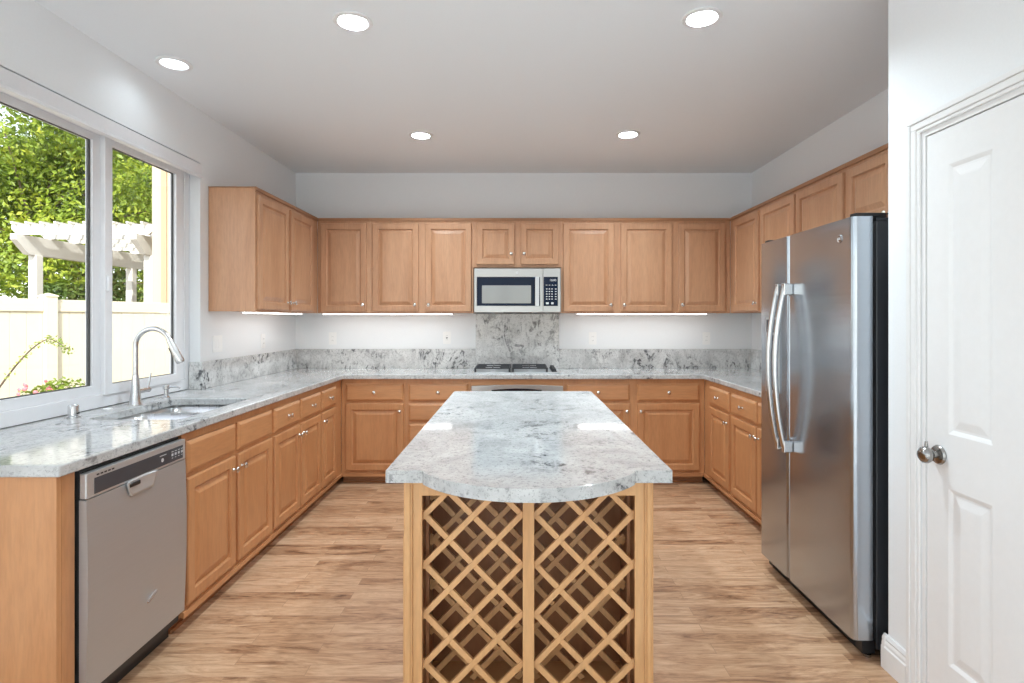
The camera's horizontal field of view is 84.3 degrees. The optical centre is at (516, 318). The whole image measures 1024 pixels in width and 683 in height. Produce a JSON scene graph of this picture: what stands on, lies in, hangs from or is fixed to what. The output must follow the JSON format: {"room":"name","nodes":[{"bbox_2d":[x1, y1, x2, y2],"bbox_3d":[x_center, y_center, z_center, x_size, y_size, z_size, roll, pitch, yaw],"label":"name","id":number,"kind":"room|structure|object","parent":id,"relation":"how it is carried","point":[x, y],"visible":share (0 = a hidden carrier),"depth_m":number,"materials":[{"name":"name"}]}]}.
{"room":"kitchen","nodes":[
{"label":"kitchen","id":0,"kind":"room"},
{"bbox_2d":[0,0,295,361],"bbox_3d":[-2.165,0.000,0.865,0.160,2.750,9.230,0,0,0],"label":"wall","id":1,"kind":"structure","parent":0,"point":[37,45],"depth_m":3.51,"materials":[{"name":"paint"}]},
{"bbox_2d":[0,90,188,428],"bbox_3d":[-2.177,-0.276,2.861,0.096,1.468,1.722,0,0,0],"label":"window","id":2,"kind":"structure","parent":1,"relation":"in","point":[98,391],"depth_m":2.94,"materials":[{"name":"plastic"}]},
{"bbox_2d":[0,66,203,177],"bbox_3d":[-2.102,-0.970,2.862,0.094,0.090,1.716,0,0,0],"label":"roller shade","id":3,"kind":"object","parent":2,"relation":"attached to","point":[11,83],"visible":1,"depth_m":2.73,"materials":[{"name":"plastic"}]},
{"bbox_2d":[213,335,221,352],"bbox_3d":[-2.080,0.172,3.935,0.008,0.116,0.120,0,0,0],"label":"light switch","id":4,"kind":"object","parent":1,"relation":"attached to","point":[217,339],"visible":1,"depth_m":3.92,"materials":[{"name":"plastic"}]},
{"bbox_2d":[208,186,317,312],"bbox_3d":[-1.899,-0.472,4.411,0.365,0.841,1.200,0,0,0],"label":"upper cabinet","id":5,"kind":"object","parent":1,"relation":"attached to","point":[263,247],"visible":0.98,"depth_m":3.86,"materials":[{"name":"brown wood"}]},
{"bbox_2d":[243,312,302,313],"bbox_3d":[-1.880,-0.045,4.410,0.040,0.012,1.020,0,0,0],"label":"light","id":6,"kind":"object","parent":5,"relation":"attached to","point":[243,312],"visible":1,"depth_m":4.28,"materials":[{"name":"white plastic"}]},
{"bbox_2d":[261,334,264,347],"bbox_3d":[-2.080,0.180,4.640,0.009,0.116,0.072,0,0,0],"label":"wall outlet","id":7,"kind":"object","parent":1,"relation":"attached to","point":[262,335],"visible":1,"depth_m":4.63,"materials":[{"name":"plastic"}]},
{"bbox_2d":[34,0,887,172],"bbox_3d":[0.075,-1.425,0.865,4.750,0.100,9.230,0,0,0],"label":"ceiling","id":8,"kind":"structure","parent":0,"point":[498,86],"depth_m":3.16,"materials":[{"name":"paint"}]},
{"bbox_2d":[154,55,192,71],"bbox_3d":[-1.842,-1.397,3.040,0.180,0.064,0.180,0,0,0],"label":"recessed light","id":9,"kind":"object","parent":8,"relation":"in","point":[168,62],"visible":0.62,"depth_m":3.07,"materials":[{"name":"white plastic"}]},
{"bbox_2d":[332,11,372,31],"bbox_3d":[-0.757,-1.397,2.610,0.180,0.064,0.180,0,0,0],"label":"recessed light","id":10,"kind":"object","parent":8,"relation":"in","point":[353,21],"visible":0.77,"depth_m":2.65,"materials":[{"name":"white plastic"}]},
{"bbox_2d":[409,131,432,139],"bbox_3d":[-0.717,-1.397,4.230,0.180,0.064,0.180,0,0,0],"label":"recessed light","id":11,"kind":"object","parent":8,"relation":"in","point":[420,135],"visible":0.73,"depth_m":4.27,"materials":[{"name":"white plastic"}]},
{"bbox_2d":[616,130,639,138],"bbox_3d":[0.825,-1.397,4.207,0.180,0.064,0.180,0,0,0],"label":"recessed light","id":12,"kind":"object","parent":8,"relation":"in","point":[627,134],"visible":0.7,"depth_m":4.25,"materials":[{"name":"white plastic"}]},
{"bbox_2d":[681,6,722,28],"bbox_3d":[0.842,-1.397,2.577,0.180,0.064,0.180,0,0,0],"label":"recessed light","id":13,"kind":"object","parent":8,"relation":"in","point":[701,17],"visible":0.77,"depth_m":2.62,"materials":[{"name":"white plastic"}]},
{"bbox_2d":[118,465,897,682],"bbox_3d":[0.050,1.415,3.365,5.100,0.080,4.330,0,0,0],"label":"floor","id":14,"kind":"structure","parent":0,"point":[322,602],"depth_m":2.67,"materials":[{"name":"brown wood"}]},
{"bbox_2d":[0,472,74,682],"bbox_3d":[-1.772,0.938,1.837,0.615,0.875,0.075,0,0,0],"label":"end panel","id":15,"kind":"object","parent":14,"relation":"on","point":[37,514],"visible":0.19,"depth_m":1.80,"materials":[{"name":"brown wood"}]},
{"bbox_2d":[75,437,186,682],"bbox_3d":[-1.728,0.940,2.166,0.614,0.862,0.563,0,0,0],"label":"dishwasher","id":16,"kind":"object","parent":14,"relation":"on","point":[131,508],"visible":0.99,"depth_m":2.09,"materials":[{"name":"stainless steel"},{"name":"black plastic"}]},
{"bbox_2d":[160,448,182,461],"bbox_3d":[-1.431,0.565,2.346,0.001,0.029,0.156,0,0,0],"label":"print","id":17,"kind":"object","parent":16,"relation":"on","point":[170,454],"depth_m":2.34},
{"bbox_2d":[168,404,272,633],"bbox_3d":[-1.742,0.938,2.920,0.655,0.875,0.899,0,0,0],"label":"base cabinet","id":18,"kind":"object","parent":14,"relation":"on","point":[228,462],"visible":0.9,"depth_m":2.82,"materials":[{"name":"brown wood"}]},
{"bbox_2d":[264,387,320,548],"bbox_3d":[-1.742,0.938,3.785,0.655,0.875,0.829,0,0,0],"label":"base cabinet","id":19,"kind":"object","parent":14,"relation":"on","point":[296,420],"visible":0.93,"depth_m":3.69,"materials":[{"name":"brown wood"}]},
{"bbox_2d":[314,380,342,503],"bbox_3d":[-1.742,0.938,4.459,0.655,0.875,0.517,0,0,0],"label":"base cabinet","id":20,"kind":"object","parent":14,"relation":"on","point":[330,412],"visible":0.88,"depth_m":4.40,"materials":[{"name":"brown wood"}]},
{"bbox_2d":[342,379,405,481],"bbox_3d":[-1.194,0.938,4.997,0.538,0.875,0.654,0,0,0],"label":"base cabinet","id":21,"kind":"object","parent":14,"relation":"on","point":[373,410],"visible":0.85,"depth_m":4.70,"materials":[{"name":"brown wood"}]},
{"bbox_2d":[406,379,470,446],"bbox_3d":[-0.656,0.938,4.997,0.536,0.875,0.654,0,0,0],"label":"base cabinet","id":22,"kind":"object","parent":14,"relation":"on","point":[424,397],"visible":0.25,"depth_m":4.70,"materials":[{"name":"brown wood"}]},
{"bbox_2d":[471,379,563,390],"bbox_3d":[0.001,0.938,5.020,0.776,0.875,0.600,0,0,0],"label":"base cabinet","id":23,"kind":"object","parent":14,"relation":"on","point":[474,382],"visible":0.12,"depth_m":4.72,"materials":[{"name":"brown wood"}]},
{"bbox_2d":[471,385,562,390],"bbox_3d":[0.002,0.909,4.939,0.760,0.724,0.603,0,0,0],"label":"oven","id":24,"kind":"object","parent":23,"relation":"in","point":[481,387],"visible":0.21,"depth_m":4.69,"materials":[{"name":"metal"}]},
{"bbox_2d":[403,483,652,682],"bbox_3d":[0.036,0.938,2.648,0.874,0.875,1.783,0,0,0],"label":"wine rack","id":25,"kind":"object","parent":14,"relation":"on","point":[494,592],"visible":0.56,"depth_m":1.84,"materials":[{"name":"brown wood"}]},
{"bbox_2d":[386,391,671,502],"bbox_3d":[0.036,0.480,2.577,0.873,0.038,2.086,0,0,0],"label":"island countertop","id":26,"kind":"structure","parent":25,"relation":"on","point":[497,446],"depth_m":1.97,"materials":[{"name":"stone"}]},
{"bbox_2d":[564,379,703,481],"bbox_3d":[0.977,0.938,4.997,1.173,0.875,0.654,0,0,0],"label":"base cabinet","id":27,"kind":"object","parent":14,"relation":"on","point":[667,415],"visible":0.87,"depth_m":4.70,"materials":[{"name":"brown wood"}]},
{"bbox_2d":[703,380,737,507],"bbox_3d":[1.843,0.938,4.419,0.655,0.875,0.597,0,0,0],"label":"base cabinet","id":28,"kind":"object","parent":14,"relation":"on","point":[718,413],"visible":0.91,"depth_m":4.35,"materials":[{"name":"brown wood"}]},
{"bbox_2d":[730,388,760,526],"bbox_3d":[1.843,0.938,3.645,0.655,0.875,0.949,0,0,0],"label":"base cabinet","id":29,"kind":"object","parent":14,"relation":"on","point":[745,407],"visible":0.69,"depth_m":3.83,"materials":[{"name":"brown wood"}]},
{"bbox_2d":[0,349,760,476],"bbox_3d":[-0.008,0.391,3.554,4.434,0.217,3.551,0,0,0],"label":"countertop","id":30,"kind":"structure","parent":29,"relation":"on","point":[59,446],"depth_m":4.11,"materials":[{"name":"stone"}]},
{"bbox_2d":[66,404,80,417],"bbox_3d":[-2.075,0.431,2.648,0.054,0.060,0.054,0,0,0],"label":"air gap","id":31,"kind":"object","parent":30,"relation":"on","point":[73,410],"visible":1,"depth_m":2.63,"materials":[{"name":"metal"}]},
{"bbox_2d":[128,326,184,405],"bbox_3d":[-1.931,0.250,3.078,0.293,0.422,0.155,0,0,0],"label":"faucet","id":32,"kind":"object","parent":30,"relation":"on","point":[135,399],"visible":1,"depth_m":3.02,"materials":[{"name":"metal"}]},
{"bbox_2d":[162,385,179,398],"bbox_3d":[-2.015,0.422,3.300,0.103,0.076,0.044,0,0,0],"label":"soap dispenser","id":33,"kind":"object","parent":30,"relation":"on","point":[166,388],"visible":1,"depth_m":3.29,"materials":[{"name":"metal"}]},
{"bbox_2d":[117,405,226,419],"bbox_3d":[-1.766,0.600,2.942,0.497,0.201,0.745,0,0,0],"label":"sink","id":34,"kind":"object","parent":30,"relation":"in","point":[176,411],"visible":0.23,"depth_m":3.10,"materials":[{"name":"silver metal"}]},
{"bbox_2d":[473,364,560,373],"bbox_3d":[-0.003,0.438,5.010,0.745,0.046,0.470,0,0,0],"label":"cooktop","id":35,"kind":"object","parent":30,"relation":"in","point":[480,368],"visible":1,"depth_m":4.89,"materials":[{"name":"silver metal"}]},
{"bbox_2d":[473,368,560,373],"bbox_3d":[-0.003,0.456,5.010,0.745,0.010,0.470,0,0,0],"label":"tray","id":36,"kind":"object","parent":35,"relation":"on","point":[476,371],"depth_m":4.86,"materials":[{"name":"silver metal"}]},
{"bbox_2d":[761,213,887,657],"bbox_3d":[1.722,0.472,2.719,0.926,1.806,0.872,0,0,0],"label":"refrigerator","id":37,"kind":"object","parent":14,"relation":"on","point":[824,288],"visible":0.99,"depth_m":2.45,"materials":[{"name":"silver metal"}]},
{"bbox_2d":[296,173,751,464],"bbox_3d":[0.062,0.000,5.405,4.295,2.750,0.150,0,0,0],"label":"wall","id":38,"kind":"structure","parent":0,"point":[320,195],"depth_m":5.33,"materials":[{"name":"paint"}]},
{"bbox_2d":[329,332,336,344],"bbox_3d":[-1.735,0.183,5.325,0.072,0.116,0.009,0,0,0],"label":"wall outlet","id":39,"kind":"object","parent":38,"relation":"attached to","point":[332,335],"visible":1,"depth_m":5.33,"materials":[{"name":"plastic"}]},
{"bbox_2d":[318,218,369,312],"bbox_3d":[-1.533,-0.472,5.144,0.466,0.841,0.358,0,0,0],"label":"upper cabinet","id":40,"kind":"object","parent":38,"relation":"attached to","point":[343,243],"visible":0.92,"depth_m":5.00,"materials":[{"name":"brown wood"}]},
{"bbox_2d":[370,218,475,312],"bbox_3d":[-0.843,-0.472,5.144,0.914,0.841,0.358,0,0,0],"label":"upper cabinet","id":41,"kind":"object","parent":38,"relation":"attached to","point":[418,265],"visible":0.95,"depth_m":5.00,"materials":[{"name":"brown wood"}]},
{"bbox_2d":[322,313,452,314],"bbox_3d":[-1.157,-0.045,5.075,1.165,0.012,0.050,0,0,0],"label":"light","id":42,"kind":"object","parent":41,"relation":"attached to","point":[322,313],"visible":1,"depth_m":5.05,"materials":[{"name":"white plastic"}]},
{"bbox_2d":[323,314,451,314],"bbox_3d":[-1.157,-0.043,5.075,1.153,0.006,0.042,0,0,0],"label":"diffuser","id":43,"kind":"object","parent":42,"relation":"attached to","point":[323,314],"depth_m":5.05,"materials":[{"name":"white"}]},
{"bbox_2d":[443,332,450,343],"bbox_3d":[-0.660,0.177,5.325,0.072,0.116,0.010,0,0,0],"label":"wall outlet","id":44,"kind":"object","parent":38,"relation":"attached to","point":[446,335],"visible":1,"depth_m":5.33,"materials":[{"name":"plastic"}]},
{"bbox_2d":[473,218,560,267],"bbox_3d":[0.002,-0.675,5.144,0.776,0.436,0.358,0,0,0],"label":"upper cabinet","id":45,"kind":"object","parent":38,"relation":"attached to","point":[497,242],"visible":0.99,"depth_m":5.00,"materials":[{"name":"brown wood"}]},
{"bbox_2d":[474,268,560,312],"bbox_3d":[0.004,-0.246,5.101,0.753,0.390,0.402,0,0,0],"label":"microwave","id":46,"kind":"object","parent":45,"relation":"attached to","point":[505,290],"visible":1,"depth_m":4.93,"materials":[{"name":"metal"}]},
{"bbox_2d":[476,314,558,367],"bbox_3d":[0.004,0.205,5.317,0.782,0.510,0.023,0,0,0],"label":"backsplash","id":47,"kind":"structure","parent":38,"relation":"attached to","point":[511,339],"depth_m":5.31,"materials":[{"name":"stone"}]},
{"bbox_2d":[589,332,596,344],"bbox_3d":[0.712,0.183,5.325,0.072,0.116,0.009,0,0,0],"label":"wall outlet","id":48,"kind":"object","parent":38,"relation":"attached to","point":[592,335],"visible":1,"depth_m":5.33,"materials":[{"name":"plastic"}]},
{"bbox_2d":[559,218,674,312],"bbox_3d":[0.896,-0.472,5.144,1.012,0.841,0.358,0,0,0],"label":"upper cabinet","id":49,"kind":"object","parent":38,"relation":"attached to","point":[609,265],"visible":0.94,"depth_m":5.00,"materials":[{"name":"brown wood"}]},
{"bbox_2d":[576,313,706,314],"bbox_3d":[1.117,-0.045,5.075,1.165,0.012,0.050,0,0,0],"label":"light","id":50,"kind":"object","parent":49,"relation":"attached to","point":[576,313],"visible":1,"depth_m":5.05,"materials":[{"name":"white plastic"}]},
{"bbox_2d":[577,314,705,314],"bbox_3d":[1.117,-0.043,5.075,1.153,0.006,0.042,0,0,0],"label":"diffuser","id":51,"kind":"object","parent":50,"relation":"attached to","point":[577,314],"depth_m":5.05,"materials":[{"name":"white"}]},
{"bbox_2d":[675,218,729,312],"bbox_3d":[1.645,-0.472,5.144,0.487,0.841,0.358,0,0,0],"label":"upper cabinet","id":52,"kind":"object","parent":38,"relation":"attached to","point":[702,245],"visible":0.92,"depth_m":5.00,"materials":[{"name":"brown wood"}]},
{"bbox_2d":[702,332,709,344],"bbox_3d":[1.782,0.183,5.325,0.072,0.116,0.009,0,0,0],"label":"wall outlet","id":53,"kind":"object","parent":38,"relation":"attached to","point":[705,335],"visible":1,"depth_m":5.33,"materials":[{"name":"plastic"}]},
{"bbox_2d":[752,88,887,349],"bbox_3d":[2.285,0.000,3.792,0.150,2.750,3.375,0,0,0],"label":"wall","id":54,"kind":"structure","parent":0,"point":[864,129],"depth_m":4.09,"materials":[{"name":"paint"}]},
{"bbox_2d":[730,204,760,312],"bbox_3d":[2.023,-0.472,4.696,0.367,0.841,0.632,0,0,0],"label":"upper cabinet","id":55,"kind":"object","parent":54,"relation":"attached to","point":[744,226],"visible":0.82,"depth_m":4.64,"materials":[{"name":"brown wood"}]},
{"bbox_2d":[760,163,846,309],"bbox_3d":[2.023,-0.472,3.810,0.367,0.841,1.140,0,0,0],"label":"upper cabinet","id":56,"kind":"object","parent":54,"relation":"attached to","point":[821,200],"visible":0.24,"depth_m":3.69,"materials":[{"name":"brown wood"}]},
{"bbox_2d":[846,143,887,217],"bbox_3d":[2.023,-0.695,2.750,0.367,0.396,0.980,0,0,0],"label":"upper cabinet","id":57,"kind":"object","parent":54,"relation":"attached to","point":[866,174],"visible":0.23,"depth_m":3.02,"materials":[{"name":"brown wood"}]},
{"bbox_2d":[888,0,1023,682],"bbox_3d":[1.520,0.000,-0.762,0.120,2.750,5.975,0,0,0],"label":"wall","id":58,"kind":"structure","parent":0,"point":[940,51],"depth_m":2.09,"materials":[{"name":"paint"}]},
{"bbox_2d":[881,633,905,682],"bbox_3d":[1.551,1.308,-0.678,0.218,0.133,5.844,0,0,0],"label":"baseboard","id":59,"kind":"structure","parent":58,"relation":"attached to","point":[893,655],"depth_m":2.17,"materials":[{"name":"white wood"}]},
{"bbox_2d":[906,64,1023,682],"bbox_3d":[1.450,0.325,1.677,0.020,2.101,0.840,0,0,0],"label":"trim","id":60,"kind":"structure","parent":58,"relation":"attached to","point":[1013,79],"depth_m":2.06,"materials":[{"name":"white wood"}]},
{"bbox_2d":[917,94,1023,682],"bbox_3d":[1.448,0.359,1.677,0.103,2.016,0.686,0,0,0],"label":"door","id":61,"kind":"structure","parent":58,"relation":"in","point":[973,450],"depth_m":1.80,"materials":[{"name":"white paint"}]},
{"bbox_2d":[922,88,1023,682],"bbox_3d":[1.520,0.354,1.677,0.120,2.042,0.722,0,0,0],"label":"trim","id":62,"kind":"structure","parent":58,"relation":"attached to","point":[1019,92],"depth_m":2.02,"materials":[{"name":"white wood"}]},
{"label":"outside","id":63,"kind":"structure","parent":0,"visible":0},
{"bbox_3d":[-5.000,1.675,22.400,70.000,0.100,45.200,0,0,0],"label":"ground","id":64,"kind":"structure","parent":63,"visible":0},
{"bbox_2d":[0,335,74,387],"bbox_3d":[-4.530,0.885,5.175,0.922,1.482,0.101,0,0,-3],"label":"vine","id":65,"kind":"object","parent":64,"relation":"on","point":[50,336],"visible":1,"depth_m":5.17,"materials":[{"name":"green plant"}]},
{"bbox_2d":[16,376,84,395],"bbox_3d":[-4.618,1.093,5.554,0.680,1.069,0.307,0,0,6],"label":"flowering plant","id":66,"kind":"object","parent":64,"relation":"on","point":[49,386],"visible":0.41,"depth_m":5.51,"materials":[{"name":"green plant"}]},
{"bbox_2d":[18,279,125,301],"bbox_3d":[-11.589,0.332,14.102,3.787,2.614,1.949,0,0,0],"label":"shrub","id":67,"kind":"object","parent":64,"relation":"on","point":[64,290],"visible":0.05,"depth_m":13.62,"materials":[{"name":"green plant"}]},
{"bbox_2d":[0,132,148,312],"bbox_3d":[-23.643,-4.156,31.009,16.757,13.120,8.427,0,0,12],"label":"tree","id":68,"kind":"object","parent":64,"relation":"on","point":[121,272],"visible":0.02,"depth_m":30.39,"materials":[{"name":"green plant"}]},
{"bbox_2d":[0,104,151,298],"bbox_3d":[-12.589,-2.433,14.940,6.832,8.140,4.472,0,0,0],"label":"tree","id":69,"kind":"object","parent":64,"relation":"on","point":[34,180],"visible":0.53,"depth_m":14.46,"materials":[{"name":"green plant"}]},
{"bbox_2d":[10,221,151,311],"bbox_3d":[-7.685,-0.050,12.275,2.670,3.350,4.650,0,0,0],"label":"pergola","id":70,"kind":"object","parent":64,"relation":"on","point":[135,238],"visible":0.32,"depth_m":10.34,"materials":[{"name":"white wood"}]},
{"bbox_2d":[0,293,169,398],"bbox_3d":[-5.494,0.662,6.098,0.140,1.925,5.740,0,0,17],"label":"vinyl fence","id":71,"kind":"object","parent":64,"relation":"on","point":[21,325],"visible":0.31,"depth_m":6.65,"materials":[{"name":"white plastic"}]},
{"bbox_2d":[74,150,151,301],"bbox_3d":[-14.105,-3.332,22.309,6.788,9.923,4.897,0,0,7],"label":"tree","id":72,"kind":"object","parent":64,"relation":"on","point":[115,158],"visible":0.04,"depth_m":21.16,"materials":[{"name":"green plant"}]},
{"bbox_2d":[112,276,143,301],"bbox_3d":[-9.932,0.240,15.509,3.395,2.793,1.898,0,0,0],"label":"shrub","id":73,"kind":"object","parent":64,"relation":"on","point":[121,285],"visible":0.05,"depth_m":15.04,"materials":[{"name":"green plant"}]},
{"bbox_2d":[152,166,169,302],"bbox_3d":[-4.900,-2.250,12.800,3.200,7.750,7.000,0,0,0],"label":"neighbor house","id":74,"kind":"structure","parent":64,"relation":"on","point":[160,178],"depth_m":9.60,"materials":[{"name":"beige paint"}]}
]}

